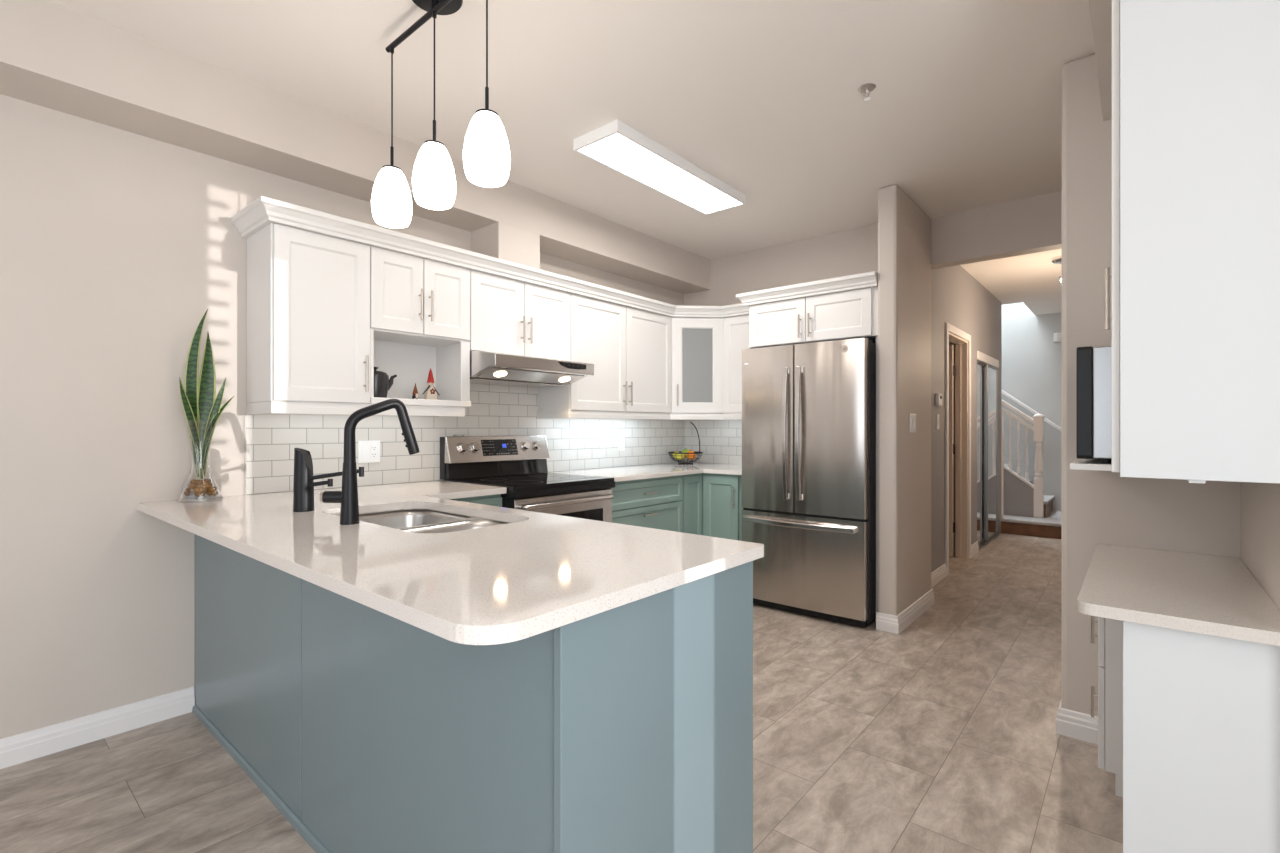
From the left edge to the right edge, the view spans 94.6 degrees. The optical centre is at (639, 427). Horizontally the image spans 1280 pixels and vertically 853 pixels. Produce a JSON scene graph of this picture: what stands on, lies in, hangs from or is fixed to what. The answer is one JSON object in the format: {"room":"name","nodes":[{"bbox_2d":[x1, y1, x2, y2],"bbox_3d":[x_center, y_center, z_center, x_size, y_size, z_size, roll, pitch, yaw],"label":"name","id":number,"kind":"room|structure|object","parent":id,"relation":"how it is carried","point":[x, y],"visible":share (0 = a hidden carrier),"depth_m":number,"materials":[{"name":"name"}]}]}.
{"room":"kitchen","nodes":[
{"label":"kitchen","id":0,"kind":"room"},
{"bbox_2d":[0,94,683,738],"bbox_3d":[-2.062,-0.120,2.480,0.100,2.680,7.490,0,0,40],"label":"wall","id":1,"kind":"structure","parent":0,"point":[116,244],"depth_m":2.35,"materials":[{"name":"beige paint"}]},
{"bbox_2d":[0,686,194,768],"bbox_3d":[-3.149,1.169,1.106,0.016,0.102,3.788,0,0,40],"label":"baseboard","id":2,"kind":"structure","parent":1,"relation":"attached to","point":[30,745],"depth_m":2.30,"materials":[{"name":"white paint"}]},
{"bbox_2d":[244,414,245,494],"bbox_3d":[-1.804,0.121,2.699,0.010,0.367,0.006,0,0,40],"label":"strip","id":3,"kind":"object","parent":1,"relation":"attached to","point":[244,414],"visible":1,"depth_m":2.70,"materials":[{"name":"silver metal"}]},
{"bbox_2d":[247,222,369,403],"bbox_3d":[-1.528,-0.500,2.748,0.364,0.770,0.418,0,0,40],"label":"upper cabinet","id":4,"kind":"object","parent":1,"relation":"attached to","point":[308,292],"visible":0.89,"depth_m":2.63,"materials":[{"name":"white paint"}]},
{"bbox_2d":[230,196,748,317],"bbox_3d":[-0.516,-0.908,3.617,3.270,0.080,0.610,0,0,-39],"label":"crown molding","id":5,"kind":"structure","parent":4,"relation":"attached to","point":[263,211],"depth_m":3.04,"materials":[{"name":"white paint"}]},
{"bbox_2d":[369,245,470,406],"bbox_3d":[-1.215,-0.500,3.119,0.366,0.770,0.552,0,0,40],"label":"upper cabinet","id":6,"kind":"object","parent":1,"relation":"attached to","point":[420,307],"visible":0.79,"depth_m":3.12,"materials":[{"name":"white paint"}]},
{"bbox_2d":[246,401,464,415],"bbox_3d":[-1.378,-0.088,2.962,0.320,0.051,0.941,0,0,40],"label":"rail","id":7,"kind":"object","parent":6,"relation":"attached to","point":[266,407],"visible":0.85,"depth_m":2.69,"materials":[{"name":"white paint"}]},
{"bbox_2d":[374,367,396,397],"bbox_3d":[-1.317,-0.228,2.977,0.164,0.160,0.128,0,0,-19],"label":"teapot","id":8,"kind":"object","parent":6,"relation":"on","point":[382,383],"visible":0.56,"depth_m":2.94,"materials":[{"name":"grey metal"}]},
{"bbox_2d":[412,383,418,398],"bbox_3d":[-1.190,-0.194,3.134,0.040,0.092,0.034,0,0,40],"label":"gnome","id":9,"kind":"object","parent":6,"relation":"on","point":[415,394],"visible":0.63,"depth_m":3.13,"materials":[{"name":"grey fabric"}]},
{"bbox_2d":[422,368,438,399],"bbox_3d":[-1.134,-0.235,3.203,0.042,0.176,0.104,0,0,40],"label":"gnome figurine","id":10,"kind":"object","parent":6,"relation":"on","point":[430,393],"visible":0.94,"depth_m":3.19,"materials":[{"name":"beige fabric"}]},
{"bbox_2d":[246,384,683,493],"bbox_3d":[-0.702,-0.059,4.003,0.007,0.727,3.406,0,0,40],"label":"tile backsplash","id":11,"kind":"structure","parent":1,"relation":"attached to","point":[495,410],"depth_m":3.42,"materials":[{"name":"white tile"}]},
{"bbox_2d":[358,440,379,462],"bbox_3d":[-1.432,0.125,3.126,0.010,0.118,0.118,0,0,40],"label":"wall outlet","id":12,"kind":"object","parent":11,"relation":"attached to","point":[369,450],"visible":1,"depth_m":3.12,"materials":[{"name":"white plastic"}]},
{"bbox_2d":[371,445,376,457],"bbox_3d":[-1.415,0.125,3.143,0.003,0.068,0.034,0,0,40],"label":"receptacle","id":13,"kind":"object","parent":12,"relation":"attached to","point":[373,447],"depth_m":3.14,"materials":[{"name":"white plastic"}]},
{"bbox_2d":[618,436,623,450],"bbox_3d":[-0.147,0.120,4.645,0.008,0.118,0.072,0,0,40],"label":"wall outlet","id":14,"kind":"object","parent":11,"relation":"attached to","point":[620,438],"visible":1,"depth_m":4.64,"materials":[{"name":"white plastic"}]},
{"bbox_2d":[468,269,570,360],"bbox_3d":[-0.797,-0.655,3.611,0.364,0.460,0.745,0,0,40],"label":"upper cabinet","id":15,"kind":"object","parent":1,"relation":"attached to","point":[508,316],"visible":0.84,"depth_m":3.48,"materials":[{"name":"white paint"}]},
{"bbox_2d":[470,351,593,387],"bbox_3d":[-0.724,-0.347,3.551,0.541,0.154,0.739,0,0,40],"label":"range hood","id":16,"kind":"object","parent":15,"relation":"attached to","point":[486,368],"visible":0.94,"depth_m":3.37,"materials":[{"name":"silver metal"}]},
{"bbox_2d":[538,293,671,412],"bbox_3d":[-0.207,-0.500,4.308,0.364,0.770,1.079,0,0,40],"label":"upper cabinet","id":17,"kind":"object","parent":1,"relation":"attached to","point":[629,349],"visible":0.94,"depth_m":4.14,"materials":[{"name":"white paint"}]},
{"bbox_2d":[537,410,741,419],"bbox_3d":[0.086,-0.090,4.303,1.686,0.048,0.492,0,0,-24],"label":"rail","id":18,"kind":"object","parent":17,"relation":"attached to","point":[563,413],"visible":0.77,"depth_m":4.30,"materials":[{"name":"white paint"}]},
{"bbox_2d":[672,317,724,413],"bbox_3d":[0.432,-0.500,4.868,0.623,0.770,0.620,0,0,40],"label":"upper cabinet","id":19,"kind":"object","parent":1,"relation":"attached to","point":[697,342],"visible":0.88,"depth_m":4.64,"materials":[{"name":"white paint"}]},
{"bbox_2d":[0,0,709,293],"bbox_3d":[-1.885,-1.330,2.395,0.280,0.260,7.390,0,0,40],"label":"ceiling beam","id":20,"kind":"structure","parent":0,"point":[54,56],"depth_m":2.50,"materials":[{"name":"beige paint"}]},
{"bbox_2d":[471,222,539,268],"bbox_3d":[-0.829,-1.074,3.644,0.279,0.252,0.310,0,0,40],"label":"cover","id":21,"kind":"structure","parent":20,"relation":"attached to","point":[499,240],"depth_m":3.53,"materials":[{"name":"beige paint"}]},
{"bbox_2d":[0,533,1122,852],"bbox_3d":[1.388,1.250,2.842,4.900,0.060,12.500,0,0,40],"label":"floor","id":22,"kind":"structure","parent":0,"point":[938,734],"depth_m":2.16,"materials":[{"name":"beige tile"}]},
{"bbox_2d":[192,534,752,852],"bbox_3d":[-0.820,0.778,2.049,2.350,0.884,0.681,0,0,40],"label":"base cabinet","id":23,"kind":"object","parent":22,"relation":"on","point":[627,728],"visible":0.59,"depth_m":1.37,"materials":[{"name":"teal paint"}]},
{"bbox_2d":[137,480,763,644],"bbox_3d":[-0.708,0.320,2.160,2.380,0.030,1.352,0,0,40],"label":"countertop","id":24,"kind":"structure","parent":23,"relation":"on","point":[535,573],"depth_m":1.40,"materials":[{"name":"white stone"}]},
{"bbox_2d":[178,419,222,501],"bbox_3d":[-1.854,0.135,2.494,0.153,0.340,0.153,0,0,40],"label":"glass vase","id":25,"kind":"object","parent":24,"relation":"on","point":[200,485],"visible":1,"depth_m":2.46,"materials":[{"name":"clear glass"}]},
{"bbox_2d":[179,309,233,445],"bbox_3d":[-1.827,-0.139,2.497,0.185,0.723,0.059,0,0,-31],"label":"snake plant","id":26,"kind":"object","parent":25,"relation":"on","point":[199,399],"visible":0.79,"depth_m":2.49,"materials":[{"name":"green plant"}]},
{"bbox_2d":[293,448,363,511],"bbox_3d":[-1.144,0.189,2.171,0.256,0.232,0.067,0,0,3],"label":"holder","id":27,"kind":"object","parent":24,"relation":"on","point":[303,482],"visible":1,"depth_m":2.15,"materials":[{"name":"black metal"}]},
{"bbox_2d":[319,399,419,524],"bbox_3d":[-0.875,0.103,1.927,0.300,0.403,0.084,0,0,-26],"label":"kitchen faucet","id":28,"kind":"object","parent":24,"relation":"on","point":[348,496],"visible":1,"depth_m":1.88,"materials":[{"name":"black metal"}]},
{"bbox_2d":[359,508,509,532],"bbox_3d":[-0.768,0.428,2.086,0.855,0.184,0.480,0,0,40],"label":"double sink","id":29,"kind":"object","parent":24,"relation":"in","point":[417,520],"visible":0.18,"depth_m":2.35,"materials":[{"name":"silver metal"}]},
{"bbox_2d":[448,494,501,506],"bbox_3d":[-1.100,0.730,3.054,0.621,0.780,0.490,0,0,40],"label":"base cabinet","id":30,"kind":"object","parent":22,"relation":"on","point":[493,500],"visible":0.1,"depth_m":2.97,"materials":[{"name":"teal paint"}]},
{"bbox_2d":[440,435,614,522],"bbox_3d":[-0.642,0.620,3.493,0.734,1.160,0.756,0,0,40],"label":"electric range","id":31,"kind":"object","parent":22,"relation":"on","point":[462,458],"visible":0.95,"depth_m":3.46,"materials":[{"name":"grey metal"}]},
{"bbox_2d":[449,473,614,498],"bbox_3d":[-0.620,0.328,3.474,0.607,0.059,0.754,0,0,40],"label":"cooktop","id":32,"kind":"object","parent":31,"relation":"in","point":[518,485],"depth_m":3.36,"materials":[{"name":"black glass"}]},
{"bbox_2d":[612,475,682,532],"bbox_3d":[-0.170,0.780,4.125,0.657,0.880,0.803,0,0,40],"label":"base cabinet","id":33,"kind":"object","parent":22,"relation":"on","point":[656,503],"visible":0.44,"depth_m":3.96,"materials":[{"name":"teal paint"}]},
{"bbox_2d":[682,473,742,540],"bbox_3d":[0.496,0.778,4.655,0.989,0.884,0.855,0,0,40],"label":"base cabinet","id":34,"kind":"object","parent":22,"relation":"on","point":[712,503],"visible":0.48,"depth_m":4.33,"materials":[{"name":"teal paint"}]},
{"bbox_2d":[548,462,741,481],"bbox_3d":[0.237,0.320,4.345,1.000,0.030,1.672,0,0,40],"label":"countertop","id":35,"kind":"structure","parent":34,"relation":"on","point":[625,473],"depth_m":4.24,"materials":[{"name":"white stone"}]},
{"bbox_2d":[668,422,702,463],"bbox_3d":[0.385,0.126,5.000,0.297,0.357,0.297,0,0,40],"label":"fruit basket","id":36,"kind":"object","parent":35,"relation":"on","point":[672,452],"visible":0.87,"depth_m":4.96,"materials":[{"name":"brown metal"}]},
{"bbox_2d":[675,452,683,459],"bbox_3d":[0.332,0.234,4.956,0.082,0.069,0.066,0,0,40],"label":"lemon","id":37,"kind":"object","parent":36,"relation":"in","point":[679,457],"visible":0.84,"depth_m":4.93,"materials":[{"name":"yellow food"}]},
{"bbox_2d":[682,448,688,457],"bbox_3d":[0.388,0.210,5.011,0.072,0.082,0.072,0,0,40],"label":"pear","id":38,"kind":"object","parent":36,"relation":"in","point":[685,450],"visible":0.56,"depth_m":4.99,"materials":[{"name":"green food"}]},
{"bbox_2d":[686,451,695,459],"bbox_3d":[0.428,0.225,4.945,0.080,0.082,0.080,0,0,40],"label":"orange","id":39,"kind":"object","parent":36,"relation":"in","point":[689,456],"visible":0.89,"depth_m":4.92,"materials":[{"name":"orange food"}]},
{"bbox_2d":[742,338,875,627],"bbox_3d":[1.233,0.336,4.062,0.851,1.768,0.778,0,0,40],"label":"refrigerator","id":40,"kind":"object","parent":22,"relation":"on","point":[809,409],"visible":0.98,"depth_m":3.75,"materials":[{"name":"grey metal"}]},
{"bbox_2d":[736,271,877,348],"bbox_3d":[1.263,-0.759,4.131,0.966,0.378,0.671,0,0,40],"label":"upper cabinet","id":41,"kind":"object","parent":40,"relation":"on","point":[844,307],"visible":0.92,"depth_m":3.87,"materials":[{"name":"white paint"}]},
{"bbox_2d":[876,336,877,612],"bbox_3d":[1.485,0.326,3.670,0.029,1.788,0.030,0,0,40],"label":"filler panel","id":42,"kind":"object","parent":22,"relation":"on","point":[876,336],"visible":0.29,"depth_m":3.67,"materials":[{"name":"white paint"}]},
{"bbox_2d":[1001,400,1060,538],"bbox_3d":[4.531,0.291,7.341,2.085,1.858,1.230,0,0,40],"label":"staircase","id":43,"kind":"structure","parent":22,"relation":"on","point":[1027,511],"depth_m":6.98,"materials":[{"name":"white wood"}]},
{"bbox_2d":[1091,616,1122,797],"bbox_3d":[1.793,0.850,2.023,0.394,0.741,0.373,0,0,40],"label":"base cabinet","id":44,"kind":"object","parent":22,"relation":"on","point":[1110,631],"visible":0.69,"depth_m":1.97,"materials":[{"name":"white paint"}]},
{"bbox_2d":[1077,544,1279,645],"bbox_3d":[1.597,0.463,1.780,0.389,0.030,0.999,0,0,40],"label":"countertop","id":45,"kind":"structure","parent":44,"relation":"on","point":[1213,595],"depth_m":1.59,"materials":[{"name":"beige stone"}]},
{"bbox_2d":[1123,621,1279,852],"bbox_3d":[1.338,0.850,1.403,0.296,0.741,0.020,0,0,40],"label":"end panel","id":46,"kind":"object","parent":22,"relation":"on","point":[1201,712],"visible":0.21,"depth_m":1.40,"materials":[{"name":"white laminate"}]},
{"bbox_2d":[48,0,1094,314],"bbox_3d":[1.388,-1.510,2.842,4.900,0.100,12.500,0,0,40],"label":"ceiling","id":47,"kind":"structure","parent":0,"point":[962,113],"depth_m":2.51,"materials":[{"name":"white paint"}]},
{"bbox_2d":[371,0,510,228],"bbox_3d":[-0.683,-1.101,1.968,0.719,0.718,0.176,0,0,40],"label":"pendant light","id":48,"kind":"object","parent":47,"relation":"hanging from","point":[486,153],"visible":1,"depth_m":1.92,"materials":[{"name":"white glass"}]},
{"bbox_2d":[382,146,401,170],"bbox_3d":[-0.905,-0.982,2.155,0.067,0.087,0.067,0,0,40],"label":"socket","id":49,"kind":"object","parent":48,"relation":"attached to","point":[391,167],"depth_m":2.14,"materials":[{"name":"black metal"}]},
{"bbox_2d":[424,120,444,146],"bbox_3d":[-0.686,-0.982,1.970,0.067,0.087,0.067,0,0,40],"label":"socket","id":50,"kind":"object","parent":48,"relation":"attached to","point":[433,142],"depth_m":1.94,"materials":[{"name":"black metal"}]},
{"bbox_2d":[475,87,498,116],"bbox_3d":[-0.461,-0.982,1.780,0.067,0.087,0.067,0,0,40],"label":"socket","id":51,"kind":"object","parent":48,"relation":"attached to","point":[486,111],"depth_m":1.76,"materials":[{"name":"black metal"}]},
{"bbox_2d":[574,119,745,214],"bbox_3d":[0.164,-1.430,3.341,0.301,0.056,1.190,0,0,40],"label":"panel light","id":52,"kind":"object","parent":47,"relation":"attached to","point":[615,145],"visible":1,"depth_m":3.19,"materials":[{"name":"white plastic"}]},
{"bbox_2d":[858,83,875,100],"bbox_3d":[0.974,-1.436,2.537,0.071,0.048,0.071,0,0,40],"label":"sprinkler","id":53,"kind":"object","parent":47,"relation":"attached to","point":[867,88],"visible":1,"depth_m":2.53,"materials":[{"name":"silver metal"}]},
{"bbox_2d":[1051,256,1060,281],"bbox_3d":[3.644,-1.351,5.059,0.198,0.218,0.198,0,0,40],"label":"hall ceiling light","id":54,"kind":"object","parent":47,"relation":"attached to","point":[1056,260],"visible":0.2,"depth_m":5.06,"materials":[{"name":"white glass"}]},
{"bbox_2d":[684,223,877,464],"bbox_3d":[1.134,-0.120,4.747,2.050,2.680,0.100,0,0,40],"label":"wall","id":55,"kind":"structure","parent":0,"point":[853,251],"depth_m":4.64,"materials":[{"name":"beige paint"}]},
{"bbox_2d":[684,421,741,464],"bbox_3d":[0.777,0.121,4.977,0.988,0.366,0.007,0,0,40],"label":"tile backsplash","id":56,"kind":"structure","parent":55,"relation":"attached to","point":[720,441],"depth_m":5.08,"materials":[{"name":"white tile"}]},
{"bbox_2d":[723,314,750,412],"bbox_3d":[0.903,-0.500,4.660,0.386,0.770,0.329,0,0,40],"label":"upper cabinet","id":57,"kind":"object","parent":55,"relation":"attached to","point":[735,328],"visible":0.44,"depth_m":4.60,"materials":[{"name":"white paint"}]},
{"bbox_2d":[878,185,930,615],"bbox_3d":[1.737,-0.120,3.854,0.115,2.680,0.784,0,0,40],"label":"wall","id":58,"kind":"structure","parent":0,"point":[904,230],"depth_m":3.60,"materials":[{"name":"beige paint"}]},
{"bbox_2d":[876,564,946,633],"bbox_3d":[2.024,1.169,4.189,0.141,0.102,1.698,0,0,40],"label":"baseboard","id":59,"kind":"structure","parent":58,"relation":"attached to","point":[897,624],"depth_m":3.69,"materials":[{"name":"white paint"}]},
{"bbox_2d":[910,414,915,432],"bbox_3d":[1.735,-0.030,3.753,0.010,0.118,0.118,0,0,40],"label":"light switch","id":60,"kind":"object","parent":58,"relation":"attached to","point":[912,416],"visible":1,"depth_m":3.75,"materials":[{"name":"white plastic"}]},
{"bbox_2d":[949,341,954,550],"bbox_3d":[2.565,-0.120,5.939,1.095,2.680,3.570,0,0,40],"label":"door frame","id":61,"kind":"structure","parent":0,"point":[950,343],"depth_m":5.84,"materials":[{"name":"beige paint"}]},
{"bbox_2d":[931,265,1001,572],"bbox_3d":[3.022,-0.120,5.553,0.100,2.680,3.570,0,0,40],"label":"wall","id":62,"kind":"structure","parent":0,"point":[958,299],"depth_m":5.16,"materials":[{"name":"grey paint"}]},
{"bbox_2d":[936,414,938,428],"bbox_3d":[2.370,-0.050,4.697,0.010,0.118,0.075,0,0,40],"label":"light switch","id":63,"kind":"object","parent":62,"relation":"attached to","point":[937,415],"visible":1,"depth_m":4.68,"materials":[{"name":"white plastic"}]},
{"bbox_2d":[935,393,941,405],"bbox_3d":[2.369,-0.225,4.678,0.032,0.100,0.110,0,0,40],"label":"thermostat","id":64,"kind":"object","parent":62,"relation":"attached to","point":[938,396],"visible":1,"depth_m":4.64,"materials":[{"name":"white plastic"}]},
{"bbox_2d":[945,322,970,574],"bbox_3d":[2.488,0.174,5.501,0.883,2.092,0.904,0,0,40],"label":"door","id":65,"kind":"structure","parent":62,"relation":"attached to","point":[961,339],"depth_m":5.53,"materials":[{"name":"white paint"}]},
{"bbox_2d":[971,541,978,556],"bbox_3d":[3.224,1.169,5.703,0.016,0.102,0.351,0,0,40],"label":"baseboard","id":66,"kind":"structure","parent":62,"relation":"attached to","point":[974,547],"depth_m":5.71,"materials":[{"name":"white paint"}]},
{"bbox_2d":[977,351,998,549],"bbox_3d":[3.678,0.228,6.295,0.075,1.985,1.130,0,0,40],"label":"mirrored closet door","id":67,"kind":"structure","parent":62,"relation":"in","point":[987,366],"depth_m":6.29,"materials":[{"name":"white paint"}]},
{"bbox_2d":[1001,449,1002,517],"bbox_3d":[4.211,0.730,6.890,0.044,0.980,0.023,0,0,40],"label":"trim","id":68,"kind":"structure","parent":62,"relation":"attached to","point":[1001,449],"depth_m":6.87,"materials":[{"name":"white paint"}]},
{"bbox_2d":[931,191,1060,268],"bbox_3d":[2.382,-1.298,3.900,1.050,0.325,0.120,0,0,40],"label":"wall","id":69,"kind":"structure","parent":0,"point":[1033,224],"depth_m":3.87,"materials":[{"name":"beige paint"}]},
{"bbox_2d":[1002,302,1060,510],"bbox_3d":[5.039,-1.180,7.783,2.090,4.800,0.100,0,0,40],"label":"wall","id":70,"kind":"structure","parent":0,"point":[1031,358],"depth_m":7.67,"materials":[{"name":"grey paint"}]},
{"bbox_2d":[1002,390,1060,431],"bbox_3d":[4.990,-0.164,7.693,0.930,1.048,0.100,0,0,40],"label":"wall handrail","id":71,"kind":"object","parent":70,"relation":"attached to","point":[1023,405],"visible":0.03,"depth_m":7.61,"materials":[{"name":"white paint"}]},
{"bbox_2d":[1054,333,1060,341],"bbox_3d":[5.331,-1.145,7.431,0.210,0.110,0.059,0,0,40],"label":"door chime","id":72,"kind":"object","parent":70,"relation":"attached to","point":[1057,336],"visible":0.41,"depth_m":7.45,"materials":[{"name":"white plastic"}]},
{"bbox_2d":[1089,0,1111,120],"bbox_3d":[1.606,-1.321,1.777,0.372,0.277,0.996,0,0,40],"label":"wall","id":73,"kind":"structure","parent":0,"point":[1100,10],"depth_m":1.84,"materials":[{"name":"beige paint"}]},
{"bbox_2d":[1061,54,1239,716],"bbox_3d":[1.947,-0.120,2.205,0.605,2.680,0.100,0,0,40],"label":"wall","id":74,"kind":"structure","parent":0,"point":[1098,507],"depth_m":2.31,"materials":[{"name":"beige paint"}]},
{"bbox_2d":[1056,701,1097,744],"bbox_3d":[1.800,1.169,2.401,0.161,0.102,0.241,0,0,40],"label":"baseboard","id":75,"kind":"structure","parent":74,"relation":"attached to","point":[1069,723],"depth_m":2.32,"materials":[{"name":"white paint"}]},
{"bbox_2d":[1070,458,1111,470],"bbox_3d":[1.732,0.125,1.977,0.437,0.020,0.524,0,0,40],"label":"shelf","id":76,"kind":"object","parent":74,"relation":"attached to","point":[1080,464],"visible":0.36,"depth_m":1.90,"materials":[{"name":"white paint"}]},
{"bbox_2d":[1076,346,1111,463],"bbox_3d":[1.740,-0.075,1.979,0.418,0.378,0.497,0,0,40],"label":"microwave oven","id":77,"kind":"object","parent":76,"relation":"on","point":[1093,364],"visible":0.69,"depth_m":1.90,"materials":[{"name":"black metal"}]},
{"bbox_2d":[1240,482,1279,609],"bbox_3d":[1.779,-0.120,1.617,0.100,2.680,1.015,0,0,40],"label":"wall","id":78,"kind":"structure","parent":0,"point":[1259,502],"depth_m":1.67,"materials":[{"name":"beige paint"}]},
{"bbox_2d":[1112,0,1279,483],"bbox_3d":[1.455,-0.525,1.559,0.318,1.314,0.468,0,0,40],"label":"upper cabinet","id":79,"kind":"object","parent":78,"relation":"attached to","point":[1196,83],"visible":1,"depth_m":1.38,"materials":[{"name":"white paint"}]},
{"bbox_2d":[1105,267,1111,329],"bbox_3d":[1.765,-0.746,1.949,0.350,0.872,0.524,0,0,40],"label":"handle","id":80,"kind":"object","parent":79,"relation":"attached to","point":[1108,276],"visible":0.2,"depth_m":1.91,"materials":[{"name":"silver metal"}]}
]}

